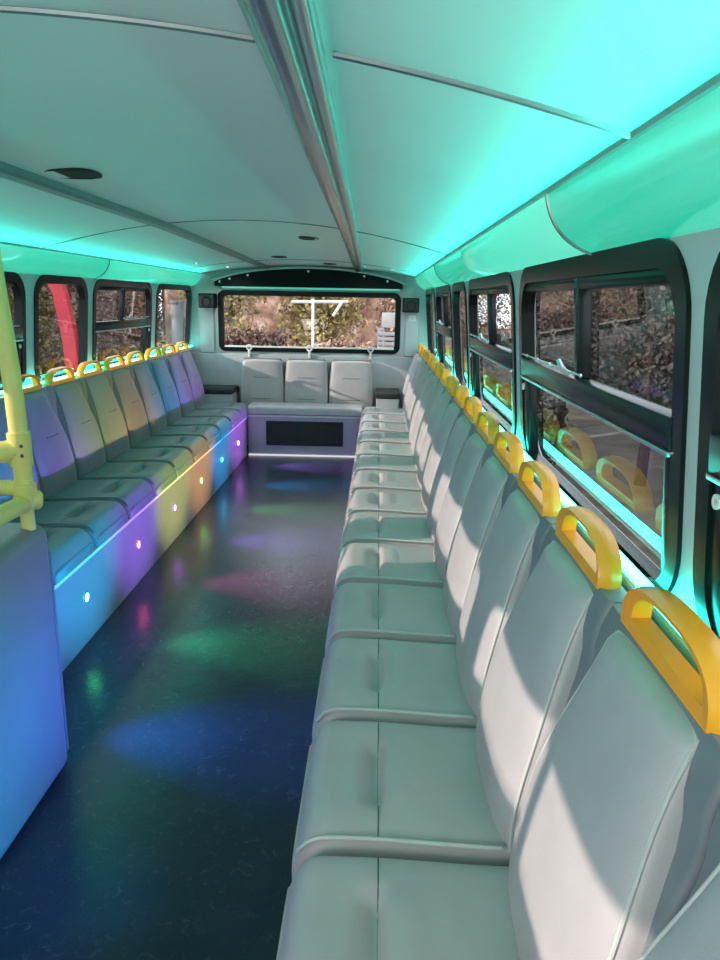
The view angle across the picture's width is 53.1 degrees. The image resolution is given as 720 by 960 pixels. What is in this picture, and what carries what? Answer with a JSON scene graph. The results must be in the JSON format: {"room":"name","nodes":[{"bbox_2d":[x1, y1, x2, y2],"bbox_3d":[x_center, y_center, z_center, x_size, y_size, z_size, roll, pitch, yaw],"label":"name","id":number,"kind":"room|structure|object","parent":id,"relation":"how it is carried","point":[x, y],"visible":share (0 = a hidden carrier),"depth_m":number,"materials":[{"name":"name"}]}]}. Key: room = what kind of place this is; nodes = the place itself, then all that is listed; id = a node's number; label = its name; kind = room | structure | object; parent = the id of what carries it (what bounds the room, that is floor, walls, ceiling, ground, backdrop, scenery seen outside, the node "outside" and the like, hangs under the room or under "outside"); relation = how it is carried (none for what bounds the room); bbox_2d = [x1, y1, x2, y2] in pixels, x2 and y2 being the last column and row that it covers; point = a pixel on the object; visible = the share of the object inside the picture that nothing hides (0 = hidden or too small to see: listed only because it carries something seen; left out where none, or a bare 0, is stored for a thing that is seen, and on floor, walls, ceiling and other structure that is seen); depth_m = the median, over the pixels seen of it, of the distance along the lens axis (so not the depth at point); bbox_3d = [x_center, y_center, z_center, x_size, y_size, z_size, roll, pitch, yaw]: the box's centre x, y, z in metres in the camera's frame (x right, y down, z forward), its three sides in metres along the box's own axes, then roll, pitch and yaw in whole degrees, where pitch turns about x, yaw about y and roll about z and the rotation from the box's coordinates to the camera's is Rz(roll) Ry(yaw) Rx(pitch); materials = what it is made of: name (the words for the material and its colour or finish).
{"room":"vehicle interior","nodes":[
{"label":"vehicle interior","id":0,"kind":"room"},
{"bbox_2d":[17,273,192,385],"bbox_3d":[-1.879,-0.152,3.064,0.193,1.744,8.920,1,14,1],"label":"wall","id":1,"kind":"structure","parent":0,"point":[29,280],"depth_m":3.96,"materials":[{"name":"plastic"}]},
{"bbox_2d":[1,271,26,390],"bbox_3d":[-1.817,-0.627,3.211,0.102,0.618,1.304,1,14,1],"label":"window","id":2,"kind":"structure","parent":1,"relation":"in","point":[13,280],"depth_m":3.78,"materials":[{"name":"rubber"}]},
{"bbox_2d":[0,244,108,278],"bbox_3d":[-1.732,-0.982,3.128,0.138,0.132,3.185,1,14,1],"label":"trim","id":3,"kind":"structure","parent":1,"relation":"attached to","point":[16,259],"depth_m":3.88,"materials":[{"name":"plastic"}]},
{"bbox_2d":[34,274,87,380],"bbox_3d":[-1.791,-0.900,4.303,0.096,0.618,0.734,1,14,1],"label":"window","id":4,"kind":"structure","parent":1,"relation":"in","point":[79,283],"depth_m":4.39,"materials":[{"name":"rubber"}]},
{"bbox_2d":[92,279,151,367],"bbox_3d":[-1.760,-1.164,5.360,0.102,0.618,1.254,1,14,1],"label":"window","id":5,"kind":"structure","parent":1,"relation":"in","point":[122,286],"depth_m":5.29,"materials":[{"name":"rubber"}]},
{"bbox_2d":[97,260,201,285],"bbox_3d":[-1.658,-1.681,5.925,0.139,0.132,2.563,1,14,1],"label":"trim","id":6,"kind":"structure","parent":1,"relation":"attached to","point":[117,270],"depth_m":5.55,"materials":[{"name":"plastic"}]},
{"bbox_2d":[155,283,191,352],"bbox_3d":[-1.730,-1.486,6.649,0.096,0.618,1.154,1,14,1],"label":"window","id":7,"kind":"structure","parent":1,"relation":"in","point":[186,288],"depth_m":6.97,"materials":[{"name":"rubber"}]},
{"bbox_2d":[0,445,353,959],"bbox_3d":[-0.650,0.746,3.256,2.700,0.050,8.920,1,14,1],"label":"floor","id":8,"kind":"structure","parent":0,"point":[166,829],"depth_m":2.48,"materials":[{"name":"plastic"}]},
{"bbox_2d":[0,523,68,858],"bbox_3d":[-1.111,0.821,1.091,0.272,0.840,2.462,1,14,1],"label":"wall","id":9,"kind":"structure","parent":8,"relation":"on","point":[34,743],"depth_m":2.06,"materials":[{"name":"blue plastic"}]},
{"bbox_2d":[0,250,42,530],"bbox_3d":[-1.112,-0.214,1.791,0.391,0.847,0.546,1,14,1],"label":"handrail","id":10,"kind":"object","parent":9,"relation":"attached to","point":[16,450],"visible":1,"depth_m":2.02,"materials":[{"name":"yellow"}]},
{"bbox_2d":[54,417,247,671],"bbox_3d":[-1.481,0.144,4.702,0.651,0.386,4.815,1,14,1],"label":"base panel","id":11,"kind":"object","parent":8,"relation":"on","point":[90,593],"visible":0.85,"depth_m":3.79,"materials":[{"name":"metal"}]},
{"bbox_2d":[0,397,127,547],"bbox_3d":[-1.481,-0.089,3.370,0.619,0.702,0.438,1,14,1],"label":"seat","id":12,"kind":"object","parent":11,"relation":"on","point":[100,519],"visible":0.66,"depth_m":3.37,"materials":[{"name":"leather"}]},
{"bbox_2d":[7,500,127,547],"bbox_3d":[-1.400,0.194,3.439,0.447,0.121,0.430,1,14,1],"label":"cushion","id":13,"kind":"object","parent":12,"relation":"on","point":[100,519],"depth_m":3.38,"materials":[{"name":"leather"}]},
{"bbox_2d":[43,527,94,584],"bbox_3d":[-1.493,0.017,2.943,0.619,0.702,0.438,1,14,1],"label":"seat","id":14,"kind":"object","parent":11,"relation":"on","point":[69,547],"visible":0.39,"depth_m":3.01,"materials":[{"name":"leather"}]},
{"bbox_2d":[0,374,153,518],"bbox_3d":[-1.470,-0.196,3.798,0.619,0.702,0.438,1,14,1],"label":"seat","id":15,"kind":"object","parent":11,"relation":"on","point":[54,463],"visible":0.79,"depth_m":3.76,"materials":[{"name":"leather"}]},
{"bbox_2d":[43,479,153,518],"bbox_3d":[-1.389,0.087,3.867,0.447,0.121,0.430,1,14,1],"label":"cushion","id":16,"kind":"object","parent":15,"relation":"on","point":[133,494],"depth_m":3.79,"materials":[{"name":"leather"}]},
{"bbox_2d":[42,366,175,495],"bbox_3d":[-1.459,-0.303,4.226,0.619,0.702,0.438,1,14,1],"label":"seat","id":17,"kind":"object","parent":11,"relation":"on","point":[68,401],"visible":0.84,"depth_m":4.16,"materials":[{"name":"leather"}]},
{"bbox_2d":[78,462,175,495],"bbox_3d":[-1.378,-0.020,4.295,0.447,0.121,0.430,1,14,1],"label":"cushion","id":18,"kind":"object","parent":17,"relation":"on","point":[159,475],"depth_m":4.21,"materials":[{"name":"leather"}]},
{"bbox_2d":[75,360,192,477],"bbox_3d":[-1.448,-0.410,4.654,0.619,0.702,0.438,1,14,1],"label":"seat","id":19,"kind":"object","parent":11,"relation":"on","point":[97,391],"visible":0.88,"depth_m":4.59,"materials":[{"name":"leather"}]},
{"bbox_2d":[108,448,192,477],"bbox_3d":[-1.367,-0.127,4.722,0.447,0.121,0.430,1,14,1],"label":"cushion","id":20,"kind":"object","parent":19,"relation":"on","point":[180,459],"depth_m":4.64,"materials":[{"name":"leather"}]},
{"bbox_2d":[103,355,207,461],"bbox_3d":[-1.436,-0.517,5.081,0.619,0.702,0.438,1,14,1],"label":"seat","id":21,"kind":"object","parent":11,"relation":"on","point":[121,383],"visible":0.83,"depth_m":5.01,"materials":[{"name":"leather"}]},
{"bbox_2d":[130,436,207,461],"bbox_3d":[-1.355,-0.234,5.150,0.447,0.121,0.430,1,14,1],"label":"cushion","id":22,"kind":"object","parent":21,"relation":"on","point":[197,446],"depth_m":5.06,"materials":[{"name":"leather"}]},
{"bbox_2d":[126,351,220,449],"bbox_3d":[-1.425,-0.624,5.509,0.619,0.702,0.438,1,14,1],"label":"seat","id":23,"kind":"object","parent":11,"relation":"on","point":[141,375],"visible":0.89,"depth_m":5.44,"materials":[{"name":"leather"}]},
{"bbox_2d":[151,426,220,449],"bbox_3d":[-1.344,-0.341,5.578,0.447,0.121,0.430,1,14,1],"label":"cushion","id":24,"kind":"object","parent":23,"relation":"on","point":[211,434],"depth_m":5.49,"materials":[{"name":"leather"}]},
{"bbox_2d":[144,347,231,438],"bbox_3d":[-1.414,-0.731,5.937,0.619,0.702,0.438,1,14,1],"label":"seat","id":25,"kind":"object","parent":11,"relation":"on","point":[159,371],"visible":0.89,"depth_m":5.86,"materials":[{"name":"leather"}]},
{"bbox_2d":[168,417,231,438],"bbox_3d":[-1.333,-0.448,6.005,0.447,0.121,0.430,1,14,1],"label":"cushion","id":26,"kind":"object","parent":25,"relation":"on","point":[223,425],"depth_m":5.92,"materials":[{"name":"leather"}]},
{"bbox_2d":[161,344,240,428],"bbox_3d":[-1.402,-0.838,6.364,0.619,0.702,0.438,1,14,1],"label":"seat","id":27,"kind":"object","parent":11,"relation":"on","point":[172,361],"visible":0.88,"depth_m":6.29,"materials":[{"name":"leather"}]},
{"bbox_2d":[182,409,240,428],"bbox_3d":[-1.321,-0.554,6.433,0.447,0.121,0.430,1,14,1],"label":"cushion","id":28,"kind":"object","parent":27,"relation":"on","point":[233,416],"depth_m":6.35,"materials":[{"name":"leather"}]},
{"bbox_2d":[175,341,247,420],"bbox_3d":[-1.391,-0.945,6.792,0.619,0.702,0.438,1,14,1],"label":"seat","id":29,"kind":"object","parent":11,"relation":"on","point":[186,359],"visible":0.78,"depth_m":6.71,"materials":[{"name":"leather"}]},
{"bbox_2d":[195,403,247,420],"bbox_3d":[-1.310,-0.661,6.861,0.447,0.121,0.430,1,14,1],"label":"cushion","id":30,"kind":"object","parent":29,"relation":"on","point":[242,408],"depth_m":6.77,"materials":[{"name":"leather"}]},
{"bbox_2d":[203,385,238,402],"bbox_3d":[-1.468,-0.631,7.295,0.435,0.630,0.340,1,14,1],"label":"box","id":31,"kind":"object","parent":8,"relation":"on","point":[213,393],"visible":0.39,"depth_m":7.09,"materials":[{"name":"plastic"}]},
{"bbox_2d":[248,415,360,456],"bbox_3d":[-0.522,-0.482,7.235,1.125,0.402,0.480,1,14,1],"label":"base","id":32,"kind":"object","parent":8,"relation":"on","point":[269,435],"visible":0.87,"depth_m":7.01,"materials":[{"name":"plastic"}]},
{"bbox_2d":[241,358,283,405],"bbox_3d":[-0.989,-0.977,7.292,0.442,0.504,0.122,1,14,1],"label":"seat","id":33,"kind":"object","parent":32,"relation":"on","point":[262,379],"visible":0.91,"depth_m":7.24,"materials":[{"name":"leather"}]},
{"bbox_2d":[270,424,338,442],"bbox_3d":[-0.540,-0.454,7.005,0.680,0.174,0.003,1,14,1],"label":"grille","id":34,"kind":"object","parent":32,"relation":"attached to","point":[279,433],"depth_m":7.01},
{"bbox_2d":[248,402,362,416],"bbox_3d":[-0.530,-0.701,7.102,1.105,0.088,0.342,1,14,1],"label":"bench cushion","id":35,"kind":"object","parent":32,"relation":"on","point":[255,408],"visible":0.99,"depth_m":6.95,"materials":[{"name":"leather"}]},
{"bbox_2d":[285,358,327,402],"bbox_3d":[-0.542,-0.967,7.282,0.442,0.504,0.122,1,14,1],"label":"seat","id":36,"kind":"object","parent":32,"relation":"on","point":[306,380],"visible":0.92,"depth_m":7.23,"materials":[{"name":"leather"}]},
{"bbox_2d":[329,359,372,408],"bbox_3d":[-0.090,-0.957,7.273,0.442,0.504,0.122,1,14,1],"label":"seat","id":37,"kind":"object","parent":32,"relation":"on","point":[351,381],"visible":0.98,"depth_m":7.22,"materials":[{"name":"leather"}]},
{"bbox_3d":[0.235,0.509,3.366,0.606,0.386,7.495,1,14,1],"label":"box","id":38,"kind":"object","parent":8,"relation":"on","visible":0},
{"bbox_2d":[360,346,426,420],"bbox_3d":[0.313,-0.887,6.678,0.599,0.702,0.438,1,14,1],"label":"seat","id":39,"kind":"object","parent":38,"relation":"on","point":[367,410],"visible":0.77,"depth_m":6.60,"materials":[{"name":"leather"}]},
{"bbox_2d":[360,407,403,420],"bbox_3d":[0.222,-0.607,6.751,0.426,0.121,0.430,1,14,1],"label":"cushion","id":40,"kind":"object","parent":39,"relation":"on","point":[367,410],"depth_m":6.65,"materials":[{"name":"leather"}]},
{"bbox_2d":[359,350,430,428],"bbox_3d":[0.302,-0.779,6.248,0.599,0.702,0.438,1,14,1],"label":"seat","id":41,"kind":"object","parent":38,"relation":"on","point":[384,418],"visible":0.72,"depth_m":6.17,"materials":[{"name":"leather"}]},
{"bbox_2d":[359,414,405,428],"bbox_3d":[0.210,-0.499,6.320,0.426,0.121,0.430,1,14,1],"label":"cushion","id":42,"kind":"object","parent":41,"relation":"on","point":[384,418],"depth_m":6.23,"materials":[{"name":"leather"}]},
{"bbox_2d":[358,353,434,436],"bbox_3d":[0.290,-0.671,5.817,0.599,0.702,0.438,1,14,1],"label":"seat","id":43,"kind":"object","parent":38,"relation":"on","point":[366,426],"visible":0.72,"depth_m":5.74,"materials":[{"name":"leather"}]},
{"bbox_2d":[358,422,407,436],"bbox_3d":[0.199,-0.392,5.890,0.426,0.121,0.430,1,14,1],"label":"cushion","id":44,"kind":"object","parent":43,"relation":"on","point":[366,426],"depth_m":5.80,"materials":[{"name":"leather"}]},
{"bbox_2d":[356,357,438,449],"bbox_3d":[0.279,-0.564,5.387,0.599,0.702,0.438,1,14,1],"label":"seat","id":45,"kind":"object","parent":38,"relation":"on","point":[366,436],"visible":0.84,"depth_m":5.31,"materials":[{"name":"leather"}]},
{"bbox_2d":[356,431,410,449],"bbox_3d":[0.188,-0.284,5.459,0.426,0.121,0.430,1,14,1],"label":"cushion","id":46,"kind":"object","parent":45,"relation":"on","point":[366,436],"depth_m":5.37,"materials":[{"name":"leather"}]},
{"bbox_2d":[354,363,444,462],"bbox_3d":[0.268,-0.456,4.956,0.599,0.702,0.438,1,14,1],"label":"seat","id":47,"kind":"object","parent":38,"relation":"on","point":[365,448],"visible":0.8,"depth_m":4.88,"materials":[{"name":"leather"}]},
{"bbox_2d":[354,442,413,462],"bbox_3d":[0.176,-0.176,5.029,0.426,0.121,0.430,1,14,1],"label":"cushion","id":48,"kind":"object","parent":47,"relation":"on","point":[365,448],"depth_m":4.94,"materials":[{"name":"leather"}]},
{"bbox_2d":[351,369,450,480],"bbox_3d":[0.256,-0.348,4.526,0.599,0.702,0.438,1,14,1],"label":"seat","id":49,"kind":"object","parent":38,"relation":"on","point":[363,462],"visible":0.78,"depth_m":4.45,"materials":[{"name":"leather"}]},
{"bbox_2d":[351,455,416,480],"bbox_3d":[0.165,-0.069,4.598,0.426,0.121,0.430,1,14,1],"label":"cushion","id":50,"kind":"object","parent":49,"relation":"on","point":[363,462],"depth_m":4.51,"materials":[{"name":"leather"}]},
{"bbox_2d":[348,376,459,499],"bbox_3d":[0.245,-0.241,4.095,0.599,0.702,0.438,1,14,1],"label":"seat","id":51,"kind":"object","parent":38,"relation":"on","point":[363,479],"visible":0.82,"depth_m":4.02,"materials":[{"name":"leather"}]},
{"bbox_2d":[348,470,421,499],"bbox_3d":[0.154,0.039,4.167,0.426,0.121,0.430,1,14,1],"label":"cushion","id":52,"kind":"object","parent":51,"relation":"on","point":[363,479],"depth_m":4.08,"materials":[{"name":"leather"}]},
{"bbox_2d":[345,385,469,522],"bbox_3d":[0.234,-0.133,3.664,0.599,0.702,0.438,1,14,1],"label":"seat","id":53,"kind":"object","parent":38,"relation":"on","point":[360,500],"visible":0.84,"depth_m":3.59,"materials":[{"name":"leather"}]},
{"bbox_2d":[345,489,426,522],"bbox_3d":[0.142,0.147,3.737,0.426,0.121,0.430,1,14,1],"label":"cushion","id":54,"kind":"object","parent":53,"relation":"on","point":[361,500],"depth_m":3.65,"materials":[{"name":"leather"}]},
{"bbox_2d":[340,396,482,554],"bbox_3d":[0.222,-0.025,3.234,0.599,0.702,0.438,1,14,1],"label":"seat","id":55,"kind":"object","parent":38,"relation":"on","point":[382,528],"visible":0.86,"depth_m":3.16,"materials":[{"name":"leather"}]},
{"bbox_2d":[340,513,433,554],"bbox_3d":[0.131,0.254,3.306,0.426,0.121,0.430,1,14,1],"label":"cushion","id":56,"kind":"object","parent":55,"relation":"on","point":[382,528],"depth_m":3.22,"materials":[{"name":"leather"}]},
{"bbox_2d":[334,411,499,595],"bbox_3d":[0.211,0.082,2.803,0.599,0.702,0.438,1,14,1],"label":"seat","id":57,"kind":"object","parent":38,"relation":"on","point":[380,563],"visible":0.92,"depth_m":2.73,"materials":[{"name":"leather"}]},
{"bbox_2d":[334,543,443,595],"bbox_3d":[0.120,0.362,2.876,0.426,0.121,0.430,1,14,1],"label":"cushion","id":58,"kind":"object","parent":57,"relation":"on","point":[380,563],"depth_m":2.79,"materials":[{"name":"leather"}]},
{"bbox_2d":[325,431,524,654],"bbox_3d":[0.200,0.190,2.373,0.599,0.702,0.438,1,14,1],"label":"seat","id":59,"kind":"object","parent":38,"relation":"on","point":[358,610],"visible":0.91,"depth_m":2.30,"materials":[{"name":"leather"}]},
{"bbox_2d":[325,583,456,654],"bbox_3d":[0.108,0.469,2.445,0.426,0.121,0.430,1,14,1],"label":"cushion","id":60,"kind":"object","parent":59,"relation":"on","point":[358,610],"depth_m":2.36,"materials":[{"name":"leather"}]},
{"bbox_2d":[312,460,560,741],"bbox_3d":[0.188,0.297,1.942,0.599,0.702,0.438,1,14,1],"label":"seat","id":61,"kind":"object","parent":38,"relation":"on","point":[371,680],"visible":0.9,"depth_m":1.86,"materials":[{"name":"leather"}]},
{"bbox_2d":[312,638,476,741],"bbox_3d":[0.097,0.577,2.014,0.426,0.121,0.430,1,14,1],"label":"cushion","id":62,"kind":"object","parent":61,"relation":"on","point":[371,680],"depth_m":1.92,"materials":[{"name":"leather"}]},
{"bbox_2d":[292,506,626,879],"bbox_3d":[0.177,0.405,1.511,0.599,0.702,0.438,1,14,1],"label":"seat","id":63,"kind":"object","parent":38,"relation":"on","point":[455,795],"visible":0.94,"depth_m":1.43,"materials":[{"name":"leather"}]},
{"bbox_2d":[292,721,510,879],"bbox_3d":[0.086,0.685,1.584,0.426,0.121,0.430,1,14,1],"label":"cushion","id":64,"kind":"object","parent":63,"relation":"on","point":[371,789],"depth_m":1.49,"materials":[{"name":"leather"}]},
{"bbox_2d":[276,586,719,959],"bbox_3d":[0.165,0.513,1.081,0.599,0.702,0.438,1,14,1],"label":"seat","id":65,"kind":"object","parent":38,"relation":"on","point":[621,802],"visible":1,"depth_m":1.04,"materials":[{"name":"leather"}]},
{"bbox_2d":[276,856,519,959],"bbox_3d":[0.074,0.792,1.153,0.426,0.121,0.430,1,14,1],"label":"cushion","id":66,"kind":"object","parent":65,"relation":"on","point":[336,907],"depth_m":1.21,"materials":[{"name":"leather"}]},
{"bbox_2d":[638,806,719,959],"bbox_3d":[0.154,0.620,0.650,0.599,0.702,0.438,1,14,1],"label":"seat","id":67,"kind":"object","parent":38,"relation":"on","point":[693,933],"visible":1,"depth_m":0.75,"materials":[{"name":"leather"}]},
{"bbox_2d":[190,266,427,356],"bbox_3d":[-0.519,-1.275,7.351,2.520,1.885,0.050,1,14,1],"label":"wall","id":68,"kind":"structure","parent":0,"point":[411,289],"depth_m":7.20,"materials":[{"name":"plastic"}]},
{"bbox_2d":[198,304,214,352],"bbox_3d":[-1.547,-1.563,7.266,0.155,0.550,0.023,1,14,1],"label":"trim","id":69,"kind":"structure","parent":68,"relation":"attached to","point":[206,315],"depth_m":7.27,"materials":[{"name":"plastic"}]},
{"bbox_2d":[192,353,413,444],"bbox_3d":[-0.528,-0.810,7.425,2.380,0.945,0.028,1,14,1],"label":"trim","id":70,"kind":"structure","parent":68,"relation":"attached to","point":[213,368],"depth_m":7.33,"materials":[{"name":"plastic"}]},
{"bbox_2d":[211,266,405,290],"bbox_3d":[-0.508,-1.995,7.109,1.930,0.222,0.060,1,14,1],"label":"header panel","id":71,"kind":"object","parent":68,"relation":"attached to","point":[286,277],"visible":0.98,"depth_m":7.09,"materials":[{"name":"black plastic"}]},
{"bbox_2d":[217,290,400,353],"bbox_3d":[-0.511,-1.590,7.259,1.835,0.600,0.056,1,14,1],"label":"window","id":72,"kind":"structure","parent":68,"relation":"in","point":[221,317],"depth_m":7.24,"materials":[{"name":"rubber"}]},
{"bbox_2d":[404,301,419,356],"bbox_3d":[0.519,-1.517,7.223,0.140,0.550,0.023,1,14,1],"label":"trim","id":73,"kind":"structure","parent":68,"relation":"attached to","point":[411,327],"depth_m":7.23,"materials":[{"name":"plastic"}]},
{"bbox_2d":[0,0,719,276],"bbox_3d":[-0.619,-1.042,2.808,2.167,0.193,8.921,1,14,1],"label":"ceiling","id":74,"kind":"structure","parent":0,"point":[177,126],"depth_m":1.33,"materials":[{"name":"plastic"}]},
{"bbox_2d":[0,5,254,42],"bbox_3d":[-0.568,-0.634,0.991,0.856,0.052,0.013,1,14,1],"label":"trim","id":75,"kind":"structure","parent":74,"relation":"attached to","point":[3,8],"depth_m":0.98,"materials":[{"name":"plastic"}]},
{"bbox_2d":[0,161,269,268],"bbox_3d":[-1.038,-1.051,2.786,0.077,0.095,8.860,1,14,1],"label":"trim","id":76,"kind":"structure","parent":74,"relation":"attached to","point":[7,171],"depth_m":2.82,"materials":[{"name":"grey plastic"}]},
{"bbox_2d":[237,0,362,271],"bbox_3d":[-0.070,-1.009,2.771,0.092,0.090,8.862,1,14,0],"label":"rail","id":77,"kind":"object","parent":74,"relation":"attached to","point":[286,34],"visible":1,"depth_m":1.08,"materials":[{"name":"metal"}]},
{"bbox_2d":[333,51,630,138],"bbox_3d":[0.171,-0.534,0.996,0.418,0.111,0.013,1,14,1],"label":"trim","id":78,"kind":"structure","parent":74,"relation":"attached to","point":[337,55],"depth_m":0.99,"materials":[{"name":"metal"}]},
{"bbox_2d":[434,228,719,613],"bbox_3d":[0.610,-0.096,3.012,0.193,1.744,8.920,1,14,1],"label":"wall","id":79,"kind":"structure","parent":0,"point":[700,251],"depth_m":1.10,"materials":[{"name":"plastic"}]},
{"bbox_2d":[426,288,437,357],"bbox_3d":[0.669,-1.432,6.600,0.096,0.618,1.154,1,14,1],"label":"window","id":80,"kind":"structure","parent":79,"relation":"in","point":[430,293],"depth_m":6.85,"materials":[{"name":"glass"}]},
{"bbox_2d":[436,285,453,375],"bbox_3d":[0.632,-1.110,5.310,0.102,0.618,1.254,1,14,1],"label":"window","id":81,"kind":"structure","parent":79,"relation":"in","point":[443,293],"depth_m":5.30,"materials":[{"name":"glass"}]},
{"bbox_2d":[452,282,468,388],"bbox_3d":[0.608,-0.845,4.253,0.096,0.618,0.734,1,14,1],"label":"window","id":82,"kind":"structure","parent":79,"relation":"in","point":[459,299],"depth_m":4.41,"materials":[{"name":"rubber"}]},
{"bbox_2d":[468,272,516,434],"bbox_3d":[0.575,-0.573,3.162,0.102,0.618,1.304,1,14,1],"label":"window","id":83,"kind":"structure","parent":79,"relation":"in","point":[500,283],"depth_m":3.08,"materials":[{"name":"rubber"}]},
{"bbox_2d":[434,196,584,284],"bbox_3d":[0.503,-0.931,3.082,0.138,0.132,3.185,1,14,1],"label":"ceiling cove panel","id":84,"kind":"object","parent":79,"relation":"attached to","point":[528,238],"depth_m":2.10,"materials":[{"name":"plastic"}]},
{"bbox_2d":[415,74,719,276],"bbox_3d":[0.428,-0.921,2.764,0.014,0.014,8.830,1,14,1],"label":"trim","id":85,"kind":"structure","parent":79,"relation":"attached to","point":[714,83],"depth_m":1.04,"materials":[{"name":"plastic"}]},
{"bbox_2d":[435,357,699,674],"bbox_3d":[0.558,-0.213,2.953,0.057,0.027,8.860,1,14,1],"label":"trim","id":86,"kind":"structure","parent":79,"relation":"attached to","point":[626,584],"depth_m":1.29,"materials":[{"name":"laminate"}]},
{"bbox_2d":[451,375,686,644],"bbox_3d":[0.547,-0.230,2.944,0.028,0.014,8.850,1,14,1],"label":"led strip","id":87,"kind":"object","parent":79,"relation":"attached to","point":[629,570],"visible":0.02,"depth_m":1.33,"materials":[{"name":"white paint"}]},
{"bbox_2d":[519,238,691,591],"bbox_3d":[0.539,-0.227,1.777,0.102,0.618,1.339,1,14,1],"label":"window","id":88,"kind":"structure","parent":79,"relation":"in","point":[657,261],"depth_m":1.41,"materials":[{"name":"rubber"}]},
{"bbox_2d":[548,87,719,252],"bbox_3d":[0.422,-0.164,0.012,0.138,0.132,3.125,1,14,1],"label":"ceiling cove panel","id":89,"kind":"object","parent":79,"relation":"attached to","point":[665,182],"depth_m":1.02,"materials":[{"name":"plastic"}]},
{"bbox_2d":[693,252,719,638],"bbox_3d":[0.504,0.107,0.442,0.102,0.618,1.294,1,14,1],"label":"window","id":90,"kind":"structure","parent":79,"relation":"in","point":[706,547],"depth_m":1.04,"materials":[{"name":"rubber"}]},
{"label":"outside","id":91,"kind":"structure","parent":0,"visible":0},
{"bbox_2d":[157,326,663,567],"bbox_3d":[0.714,-4.219,29.860,120.000,0.100,120.000,1,14,1],"label":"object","id":92,"kind":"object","parent":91,"point":[601,462],"depth_m":13.45,"materials":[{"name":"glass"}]},
{"bbox_2d":[0,283,78,390],"bbox_3d":[-7.210,-3.511,14.203,3.523,5.881,3.072,-3,15,-15],"label":"autumn tree","id":93,"kind":"object","parent":92,"relation":"on","point":[44,320],"visible":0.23,"depth_m":14.35,"materials":[{"name":"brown plant"}]},
{"bbox_2d":[48,284,78,374],"bbox_3d":[-4.100,-1.335,9.983,0.910,3.800,0.500,1,14,1],"label":"post","id":94,"kind":"object","parent":92,"relation":"on","point":[61,297],"visible":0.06,"depth_m":9.74,"materials":[{"name":"metal"}]},
{"bbox_2d":[10,284,144,377],"bbox_3d":[-6.747,-4.269,17.454,3.559,5.782,3.315,1,14,1],"label":"autumn tree","id":95,"kind":"object","parent":92,"relation":"on","point":[108,342],"visible":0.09,"depth_m":17.69,"materials":[{"name":"orange plant"}]},
{"bbox_2d":[8,284,161,379],"bbox_3d":[-10.337,-5.215,22.175,2.524,5.684,27.392,1,14,1],"label":"hedge","id":96,"kind":"object","parent":92,"relation":"on","point":[41,291],"visible":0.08,"depth_m":29.68,"materials":[{"name":"orange plant"}]},
{"bbox_2d":[106,289,165,363],"bbox_3d":[-5.641,-5.283,20.913,3.470,6.105,3.507,-6,16,-26],"label":"autumn tree","id":97,"kind":"object","parent":92,"relation":"on","point":[162,341],"visible":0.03,"depth_m":21.00,"materials":[{"name":"orange plant"}]},
{"bbox_2d":[169,300,184,347],"bbox_3d":[-2.908,-1.352,11.700,0.234,3.040,0.240,1,14,1],"label":"post","id":98,"kind":"object","parent":92,"relation":"on","point":[177,306],"visible":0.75,"depth_m":11.34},
{"bbox_2d":[177,290,267,330],"bbox_3d":[-2.395,-2.830,13.063,1.781,5.276,1.764,-12,19,-41],"label":"autumn tree","id":99,"kind":"object","parent":92,"relation":"on","point":[231,308],"visible":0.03,"depth_m":12.65,"materials":[{"name":"plant"}]},
{"bbox_2d":[225,325,291,345],"bbox_3d":[-1.801,-1.055,11.314,1.539,2.704,1.240,1,14,1],"label":"bush","id":100,"kind":"object","parent":92,"relation":"on","point":[236,336],"visible":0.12,"depth_m":10.91,"materials":[{"name":"orange plant"}]},
{"bbox_2d":[160,289,394,350],"bbox_3d":[-0.882,-3.417,15.672,6.751,5.525,2.462,1,14,1],"label":"hedge","id":101,"kind":"object","parent":92,"relation":"on","point":[269,311],"visible":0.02,"depth_m":14.93,"materials":[{"name":"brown plant"}]},
{"bbox_2d":[275,296,369,346],"bbox_3d":[-0.691,-2.759,13.147,1.751,5.150,1.888,1,14,1],"label":"autumn tree","id":102,"kind":"object","parent":92,"relation":"on","point":[328,327],"visible":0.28,"depth_m":12.84,"materials":[{"name":"plant"}]},
{"bbox_2d":[478,293,540,384],"bbox_3d":[4.177,-5.470,23.284,3.118,5.646,5.789,1,14,1],"label":"autumn tree","id":103,"kind":"object","parent":92,"relation":"on","point":[484,325],"visible":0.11,"depth_m":22.86,"materials":[{"name":"orange plant"}]},
{"bbox_2d":[479,330,574,467],"bbox_3d":[2.340,-0.855,10.809,1.487,2.717,2.597,0,14,-4],"label":"bush","id":104,"kind":"object","parent":92,"relation":"on","point":[496,390],"visible":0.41,"depth_m":10.20,"materials":[{"name":"green plant"}]},
{"bbox_2d":[501,288,641,436],"bbox_3d":[4.850,-3.873,16.592,3.156,5.820,4.553,1,14,1],"label":"autumn tree","id":105,"kind":"object","parent":92,"relation":"on","point":[566,324],"visible":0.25,"depth_m":16.64,"materials":[{"name":"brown plant"}]},
{"bbox_2d":[536,286,673,406],"bbox_3d":[7.982,-4.058,16.809,2.471,6.704,43.341,1,14,1],"label":"hedge","id":106,"kind":"object","parent":92,"relation":"on","point":[635,288],"visible":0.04,"depth_m":22.61,"materials":[{"name":"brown plant"}]},
{"bbox_2d":[561,286,674,485],"bbox_3d":[5.020,-2.788,12.127,3.168,5.891,3.583,1,14,1],"label":"autumn tree","id":107,"kind":"object","parent":92,"relation":"on","point":[640,479],"visible":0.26,"depth_m":12.14,"materials":[{"name":"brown plant"}]},
{"bbox_2d":[627,286,674,467],"bbox_3d":[4.779,-1.791,8.246,3.101,5.841,3.450,-3,15,-16],"label":"autumn tree","id":108,"kind":"object","parent":92,"relation":"on","point":[660,293],"visible":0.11,"depth_m":9.15,"materials":[{"name":"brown plant"}]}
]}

